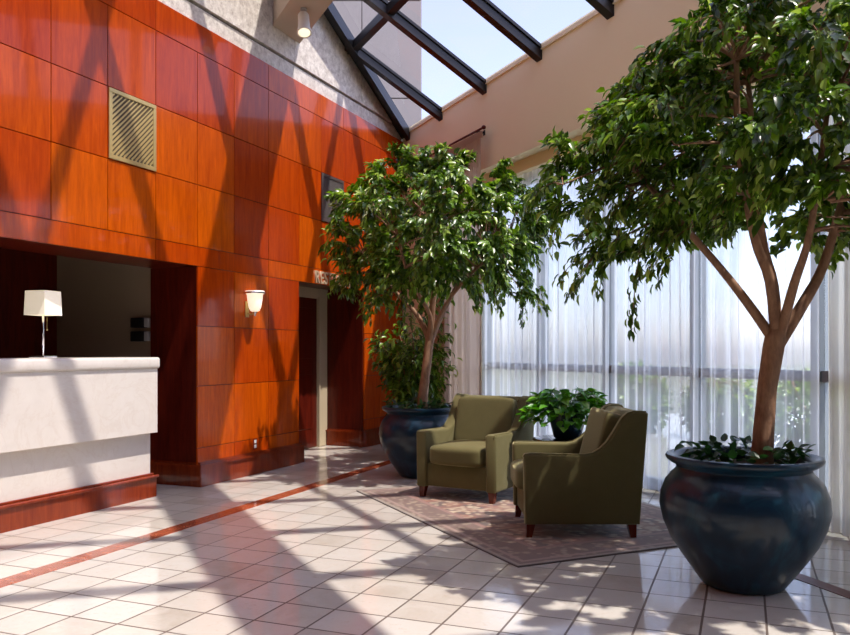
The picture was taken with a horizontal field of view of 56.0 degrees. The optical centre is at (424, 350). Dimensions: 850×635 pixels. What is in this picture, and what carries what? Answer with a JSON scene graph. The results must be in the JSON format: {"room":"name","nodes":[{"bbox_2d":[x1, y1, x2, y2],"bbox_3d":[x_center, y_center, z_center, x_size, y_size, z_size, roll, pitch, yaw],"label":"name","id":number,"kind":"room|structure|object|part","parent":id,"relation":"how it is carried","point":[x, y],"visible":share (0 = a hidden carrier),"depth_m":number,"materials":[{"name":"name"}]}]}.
{"room":"lobby","nodes":[
{"label":"lobby","id":0,"kind":"room"},
{"bbox_2d":[0,248,56,357],"bbox_3d":[-4.763,-0.050,5.839,0.111,2.600,5.400,0,0,23],"label":"wall","id":1,"kind":"structure","parent":0,"point":[20,271],"depth_m":7.74,"materials":[{"name":"brown wood"}]},
{"bbox_2d":[57,256,151,460],"bbox_3d":[-4.174,-0.050,5.480,1.255,2.600,5.400,0,0,23],"label":"wall","id":2,"kind":"structure","parent":0,"point":[99,300],"depth_m":7.89,"materials":[{"name":"brown paint"}]},
{"bbox_2d":[130,331,150,341],"bbox_3d":[-2.715,-0.140,7.646,0.210,0.100,0.070,0,0,23],"label":"wall telephone","id":3,"kind":"object","parent":2,"relation":"attached to","point":[135,336],"visible":1,"depth_m":7.61,"materials":[{"name":"black plastic"}]},
{"bbox_2d":[130,317,150,327],"bbox_3d":[-2.715,-0.270,7.646,0.210,0.100,0.070,0,0,23],"label":"wall telephone","id":4,"kind":"object","parent":2,"relation":"attached to","point":[138,322],"visible":1,"depth_m":7.61,"materials":[{"name":"black plastic"}]},
{"bbox_2d":[0,0,402,464],"bbox_3d":[-3.490,-2.725,4.756,0.541,7.950,15.000,0,0,23],"label":"wall","id":5,"kind":"structure","parent":0,"point":[228,121],"depth_m":7.55,"materials":[{"name":"brown wood"}]},
{"bbox_2d":[108,87,155,171],"bbox_3d":[-2.407,-1.817,6.602,0.012,0.565,0.535,0,0,23],"label":"air vent","id":6,"kind":"object","parent":5,"relation":"in","point":[131,119],"visible":1,"depth_m":6.58,"materials":[{"name":"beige metal"}]},
{"bbox_2d":[150,442,306,486],"bbox_3d":[-1.969,1.139,8.274,0.613,0.222,1.841,0,0,23],"label":"baseboard","id":7,"kind":"structure","parent":5,"relation":"attached to","point":[179,473],"depth_m":7.67,"materials":[{"name":"brown wood"}]},
{"bbox_2d":[244,290,264,316],"bbox_3d":[-1.706,-0.471,8.018,0.206,0.262,0.204,0,0,23],"label":"wall sconce","id":8,"kind":"object","parent":5,"relation":"attached to","point":[254,297],"visible":1,"depth_m":7.97,"materials":[{"name":"white glass"}]},
{"bbox_2d":[253,438,256,449],"bbox_3d":[-1.738,0.950,8.184,0.010,0.114,0.070,0,0,23],"label":"wall outlet","id":9,"kind":"object","parent":5,"relation":"attached to","point":[254,439],"visible":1,"depth_m":8.17,"materials":[{"name":"white plastic"}]},
{"bbox_2d":[151,266,362,461],"bbox_3d":[-1.713,0.135,9.017,0.555,1.830,3.324,0,0,23],"label":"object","id":10,"kind":"structure","parent":5,"relation":"attached to","point":[173,290],"depth_m":7.53,"materials":[{"name":"brown wood"}]},
{"bbox_2d":[187,0,391,124],"bbox_3d":[-3.390,-4.840,4.713,0.299,3.620,15.000,0,0,23],"label":"trim","id":11,"kind":"structure","parent":5,"relation":"attached to","point":[187,0],"depth_m":8.69,"materials":[{"name":"black plastic"}]},
{"bbox_2d":[321,173,343,222],"bbox_3d":[-1.111,-1.817,9.659,0.012,0.565,0.535,0,0,23],"label":"air vent","id":12,"kind":"object","parent":5,"relation":"in","point":[328,183],"visible":0.63,"depth_m":9.54,"materials":[{"name":"grey metal"}]},
{"bbox_2d":[315,270,349,287],"bbox_3d":[-1.073,-0.862,9.733,0.020,0.146,1.002,0,0,23],"label":"restroom sign","id":13,"kind":"object","parent":5,"relation":"attached to","point":[316,271],"visible":0.38,"depth_m":9.42,"materials":[{"name":"beige metal"}]},
{"bbox_2d":[326,427,380,446],"bbox_3d":[-0.788,1.139,11.060,0.613,0.222,1.283,0,0,23],"label":"baseboard","id":14,"kind":"structure","parent":5,"relation":"attached to","point":[334,437],"depth_m":10.50,"materials":[{"name":"brown wood"}]},
{"bbox_2d":[0,414,849,634],"bbox_3d":[0.250,1.300,5.900,18.500,0.100,20.200,0,0,0],"label":"floor","id":15,"kind":"structure","parent":0,"point":[332,558],"depth_m":4.38,"materials":[{"name":"tile"}]},
{"bbox_2d":[0,357,159,533],"bbox_3d":[-3.395,0.651,4.946,0.605,1.197,4.445,0,0,23],"label":"reception desk","id":16,"kind":"object","parent":15,"relation":"on","point":[75,432],"depth_m":6.04,"materials":[{"name":"beige stone"}]},
{"bbox_2d":[24,290,61,357],"bbox_3d":[-2.916,-0.203,6.109,0.188,0.510,0.188,0,0,15],"label":"table lamp","id":17,"kind":"object","parent":16,"relation":"on","point":[42,303],"visible":1,"depth_m":6.04,"materials":[{"name":"white fabric"}]},
{"bbox_3d":[-2.916,-0.365,6.109,0.188,0.185,0.188,0,0,15],"label":"lamp shade","id":18,"kind":"part","parent":17,"relation":"part of","materials":[{"name":"white fabric"}]},
{"bbox_2d":[0,357,159,372],"bbox_3d":[-3.401,0.102,4.933,0.605,0.097,4.416,0,0,23],"label":"countertop","id":19,"kind":"structure","parent":16,"relation":"on","point":[7,365],"depth_m":6.01,"materials":[{"name":"beige stone"}]},
{"bbox_2d":[0,460,390,587],"bbox_3d":[-2.397,1.251,4.011,0.137,0.006,12.200,0,0,22],"label":"trim","id":20,"kind":"structure","parent":15,"relation":"on","point":[19,577],"depth_m":5.47,"materials":[{"name":"red tile"}]},
{"bbox_2d":[363,307,462,415],"bbox_3d":[-0.199,0.360,9.307,1.040,1.779,1.045,0,0,38],"label":"potted shrub","id":21,"kind":"object","parent":15,"relation":"on","point":[408,366],"visible":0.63,"depth_m":9.12,"materials":[{"name":"green plant"}]},
{"bbox_2d":[317,141,570,478],"bbox_3d":[0.144,-0.404,7.950,2.397,3.308,2.482,0,0,-40],"label":"fig tree","id":22,"kind":"object","parent":15,"relation":"on","point":[440,255],"visible":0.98,"depth_m":7.56,"materials":[{"name":"green plant"}]},
{"bbox_3d":[-0.050,0.901,8.000,0.823,0.698,0.823,0,0,0],"label":"pot","id":23,"kind":"part","parent":22,"relation":"part of","materials":[{"name":"blue ceramic"}]},
{"bbox_2d":[356,485,677,567],"bbox_3d":[0.847,1.245,6.276,1.950,0.009,2.770,0,0,-25],"label":"area rug","id":24,"kind":"object","parent":15,"relation":"on","point":[466,515],"visible":0.48,"depth_m":5.56,"materials":[{"name":"brown carpet"}]},
{"bbox_2d":[417,393,533,503],"bbox_3d":[0.446,0.817,6.975,0.750,0.848,0.860,0,0,31],"label":"armchair","id":25,"kind":"object","parent":24,"relation":"on","point":[472,450],"visible":0.97,"depth_m":6.79,"materials":[{"name":"green fabric"}]},
{"bbox_3d":[-0.010,1.190,6.843,0.060,0.100,0.061,0,0,31],"label":"leg","id":26,"kind":"part","parent":25,"relation":"part of","materials":[{"name":"brown wood"}]},
{"bbox_3d":[0.173,0.774,7.157,0.095,0.752,0.825,0,0,31],"label":"arm","id":27,"kind":"part","parent":25,"relation":"part of"},
{"bbox_3d":[0.391,1.048,6.882,0.566,0.195,0.515,0,0,31],"label":"seat","id":28,"kind":"part","parent":25,"relation":"part of","materials":[{"name":"green fabric"}]},
{"bbox_2d":[430,439,485,466],"bbox_3d":[0.371,0.868,6.850,0.525,0.197,0.570,0,0,31],"label":"seat cushion","id":29,"kind":"object","parent":25,"relation":"on","point":[443,452],"depth_m":6.63,"materials":[{"name":"green fabric"}]},
{"bbox_2d":[454,397,517,440],"bbox_3d":[0.545,0.628,7.142,0.550,0.434,0.227,0,0,31],"label":"cushion","id":30,"kind":"object","parent":25,"relation":"on","point":[475,418],"depth_m":7.09,"materials":[{"name":"green fabric"}]},
{"bbox_3d":[0.549,1.190,6.512,0.060,0.100,0.061,0,0,31],"label":"leg","id":31,"kind":"part","parent":25,"relation":"part of","materials":[{"name":"brown wood"}]},
{"bbox_3d":[0.587,0.779,7.213,0.564,0.742,0.295,0,0,31],"label":"frame","id":32,"kind":"part","parent":25,"relation":"part of","materials":[{"name":"green fabric"}]},
{"bbox_3d":[0.736,0.774,6.823,0.095,0.752,0.825,0,0,31],"label":"arm","id":33,"kind":"part","parent":25,"relation":"part of"},
{"bbox_2d":[533,435,573,441],"bbox_3d":[1.200,0.987,6.760,0.580,0.504,0.580,0,0,0],"label":"side table","id":34,"kind":"object","parent":24,"relation":"on","point":[543,437],"visible":0.15,"depth_m":6.66,"materials":[{"name":"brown wood"}]},
{"bbox_2d":[515,387,607,438],"bbox_3d":[1.198,0.513,6.728,0.877,0.442,0.745,0,0,0],"label":"pothos","id":35,"kind":"object","parent":34,"relation":"on","point":[567,419],"visible":0.9,"depth_m":6.58,"materials":[{"name":"green plant"}]},
{"bbox_2d":[549,410,585,438],"bbox_3d":[1.200,0.615,6.740,0.320,0.240,0.320,0,0,0],"label":"pot","id":36,"kind":"object","parent":34,"relation":"on","point":[572,432],"depth_m":6.63,"materials":[{"name":"blue ceramic"}]},
{"bbox_2d":[511,403,647,537],"bbox_3d":[1.050,0.817,5.665,0.860,0.848,0.750,0,0,0],"label":"armchair","id":37,"kind":"object","parent":24,"relation":"on","point":[595,477],"visible":1,"depth_m":5.29,"materials":[{"name":"green fabric"}]},
{"bbox_2d":[511,459,522,489],"bbox_3d":[0.905,0.868,5.665,0.570,0.197,0.525,0,0,0],"label":"seat cushion","id":38,"kind":"object","parent":37,"relation":"on","point":[517,465],"depth_m":5.51,"materials":[{"name":"green fabric"}]},
{"bbox_3d":[0.705,1.190,5.990,0.061,0.100,0.060,0,0,0],"label":"leg","id":39,"kind":"part","parent":37,"relation":"part of","materials":[{"name":"brown wood"}]},
{"bbox_3d":[0.943,1.048,5.665,0.515,0.195,0.566,0,0,0],"label":"seat","id":40,"kind":"part","parent":37,"relation":"part of","materials":[{"name":"green fabric"}]},
{"bbox_3d":[0.705,1.190,5.340,0.061,0.100,0.060,0,0,0],"label":"leg","id":41,"kind":"part","parent":37,"relation":"part of","materials":[{"name":"brown wood"}]},
{"bbox_3d":[1.067,0.774,5.992,0.825,0.752,0.095,0,0,0],"label":"arm","id":42,"kind":"part","parent":37,"relation":"part of"},
{"bbox_2d":[579,407,620,453],"bbox_3d":[1.245,0.628,5.665,0.227,0.434,0.550,0,0,0],"label":"cushion","id":43,"kind":"object","parent":37,"relation":"on","point":[601,422],"depth_m":5.58,"materials":[{"name":"green fabric"}]},
{"bbox_3d":[1.327,0.779,5.665,0.295,0.742,0.564,0,0,0],"label":"frame","id":44,"kind":"part","parent":37,"relation":"part of","materials":[{"name":"green fabric"}]},
{"bbox_3d":[1.375,1.190,5.340,0.061,0.100,0.060,0,0,0],"label":"leg","id":45,"kind":"part","parent":37,"relation":"part of","materials":[{"name":"brown wood"}]},
{"bbox_2d":[517,0,849,594],"bbox_3d":[2.026,-0.463,4.042,2.331,3.426,2.600,0,0,-43],"label":"fig tree","id":46,"kind":"object","parent":15,"relation":"on","point":[747,520],"visible":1,"depth_m":4.01,"materials":[{"name":"green plant"}]},
{"bbox_3d":[1.700,0.901,4.280,0.859,0.698,0.859,0,0,0],"label":"pot","id":47,"kind":"part","parent":46,"relation":"part of","materials":[{"name":"blue ceramic"}]},
{"bbox_2d":[795,573,849,598],"bbox_3d":[2.630,1.251,2.648,0.100,0.006,6.600,0,0,-17],"label":"trim","id":48,"kind":"structure","parent":15,"relation":"on","point":[823,585],"depth_m":4.25,"materials":[{"name":"tile"}]},
{"bbox_2d":[402,0,846,394],"bbox_3d":[3.105,-0.950,4.668,0.570,4.400,15.400,0,0,-25],"label":"wall","id":49,"kind":"structure","parent":0,"point":[524,100],"depth_m":8.04,"materials":[{"name":"beige paint"}]},
{"bbox_2d":[429,125,485,156],"bbox_3d":[0.374,-2.540,9.841,0.144,0.060,1.670,0,0,-25],"label":"curtain rod","id":50,"kind":"object","parent":49,"relation":"attached to","point":[483,127],"visible":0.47,"depth_m":9.39,"materials":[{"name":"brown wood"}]},
{"bbox_2d":[431,131,482,404],"bbox_3d":[0.363,-0.647,9.753,0.069,3.735,1.372,0,0,-25],"label":"drape","id":51,"kind":"object","parent":50,"relation":"hanging from","point":[466,345],"visible":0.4,"depth_m":9.51,"materials":[{"name":"beige fabric"}]},
{"bbox_2d":[485,149,609,436],"bbox_3d":[1.230,-0.475,8.704,0.085,3.390,2.502,0,0,-24],"label":"sheer curtain","id":52,"kind":"object","parent":49,"relation":"hanging from","point":[533,174],"visible":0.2,"depth_m":8.48,"materials":[{"name":"white fabric"}]},
{"bbox_2d":[614,127,694,491],"bbox_3d":[1.998,-0.475,7.027,0.074,3.390,1.149,0,0,-25],"label":"sheer curtain","id":53,"kind":"object","parent":49,"relation":"hanging from","point":[676,153],"visible":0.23,"depth_m":6.99,"materials":[{"name":"white fabric"}]},
{"bbox_2d":[482,87,841,533],"bbox_3d":[3.267,-0.370,4.686,0.124,3.240,12.070,0,0,-25],"label":"window","id":54,"kind":"structure","parent":49,"relation":"in","point":[810,375],"depth_m":7.18,"materials":[{"name":"grey fabric"}]},
{"bbox_2d":[701,85,818,477],"bbox_3d":[2.479,-0.475,5.977,0.080,3.390,1.119,0,0,-25],"label":"sheer curtain","id":55,"kind":"object","parent":49,"relation":"hanging from","point":[756,265],"visible":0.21,"depth_m":6.07,"materials":[{"name":"white fabric"}]},
{"bbox_2d":[828,57,849,536],"bbox_3d":[3.106,-0.475,4.596,0.120,3.390,1.872,0,0,-25],"label":"sheer curtain","id":56,"kind":"object","parent":49,"relation":"hanging from","point":[839,286],"visible":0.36,"depth_m":5.36,"materials":[{"name":"white fabric"}]},
{"bbox_3d":[-1.732,0.050,9.593,0.240,2.400,2.480,0,0,23],"label":"wall","id":57,"kind":"structure","parent":0,"visible":0},
{"bbox_2d":[299,286,326,448],"bbox_3d":[-1.553,0.220,10.028,0.080,2.060,1.320,0,0,23],"label":"door","id":58,"kind":"structure","parent":57,"relation":"in","point":[312,301],"depth_m":10.31,"materials":[{"name":"brown wood"}]},
{"label":"outside","id":59,"kind":"structure","parent":0,"visible":0},
{"bbox_2d":[734,365,809,413],"bbox_3d":[0.000,1.435,5.000,140.000,0.130,150.000,0,0,0],"label":"ground","id":60,"kind":"structure","parent":59,"point":[789,367],"depth_m":66.42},
{"bbox_2d":[333,0,421,126],"bbox_3d":[-6.130,-18.420,31.000,11.970,39.580,8.000,0,0,0],"label":"office tower","id":61,"kind":"structure","parent":60,"relation":"on","point":[391,46],"depth_m":27.00,"materials":[{"name":"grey concrete"}]},
{"bbox_2d":[734,379,753,441],"bbox_3d":[4.225,0.836,11.407,1.068,1.196,1.439,0,0,-25],"label":"shrub","id":62,"kind":"object","parent":60,"relation":"on","point":[748,395],"visible":0.16,"depth_m":10.97,"materials":[{"name":"green plant"}]},
{"bbox_2d":[774,367,809,452],"bbox_3d":[4.852,0.820,10.093,1.096,1.244,1.433,0,0,-25],"label":"shrub","id":63,"kind":"object","parent":60,"relation":"on","point":[798,385],"visible":0.29,"depth_m":9.97,"materials":[{"name":"green plant"}]},
{"bbox_3d":[0.500,-2.750,-3.200,16.000,8.000,0.200,0,0,0],"label":"wall","id":64,"kind":"structure","parent":0,"visible":0},
{"bbox_2d":[273,0,332,42],"bbox_3d":[1.157,-3.850,2.884,0.396,0.800,13.771,0,0,-25],"label":"ceiling beam","id":65,"kind":"structure","parent":64,"relation":"attached to","point":[285,12],"depth_m":8.23,"materials":[{"name":"concrete"}]},
{"bbox_2d":[297,7,311,37],"bbox_3d":[-1.202,-3.293,7.996,0.149,0.313,0.206,0,0,0],"label":"spotlight","id":66,"kind":"object","parent":65,"relation":"attached to","point":[303,30],"visible":1,"depth_m":7.97,"materials":[{"name":"grey plastic"}]},
{"bbox_2d":[323,0,613,140],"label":"skylight frame","id":67,"kind":"structure","parent":64,"relation":"in","point":[369,66],"depth_m":9.15,"materials":[{"name":"brown metal"}]}
]}

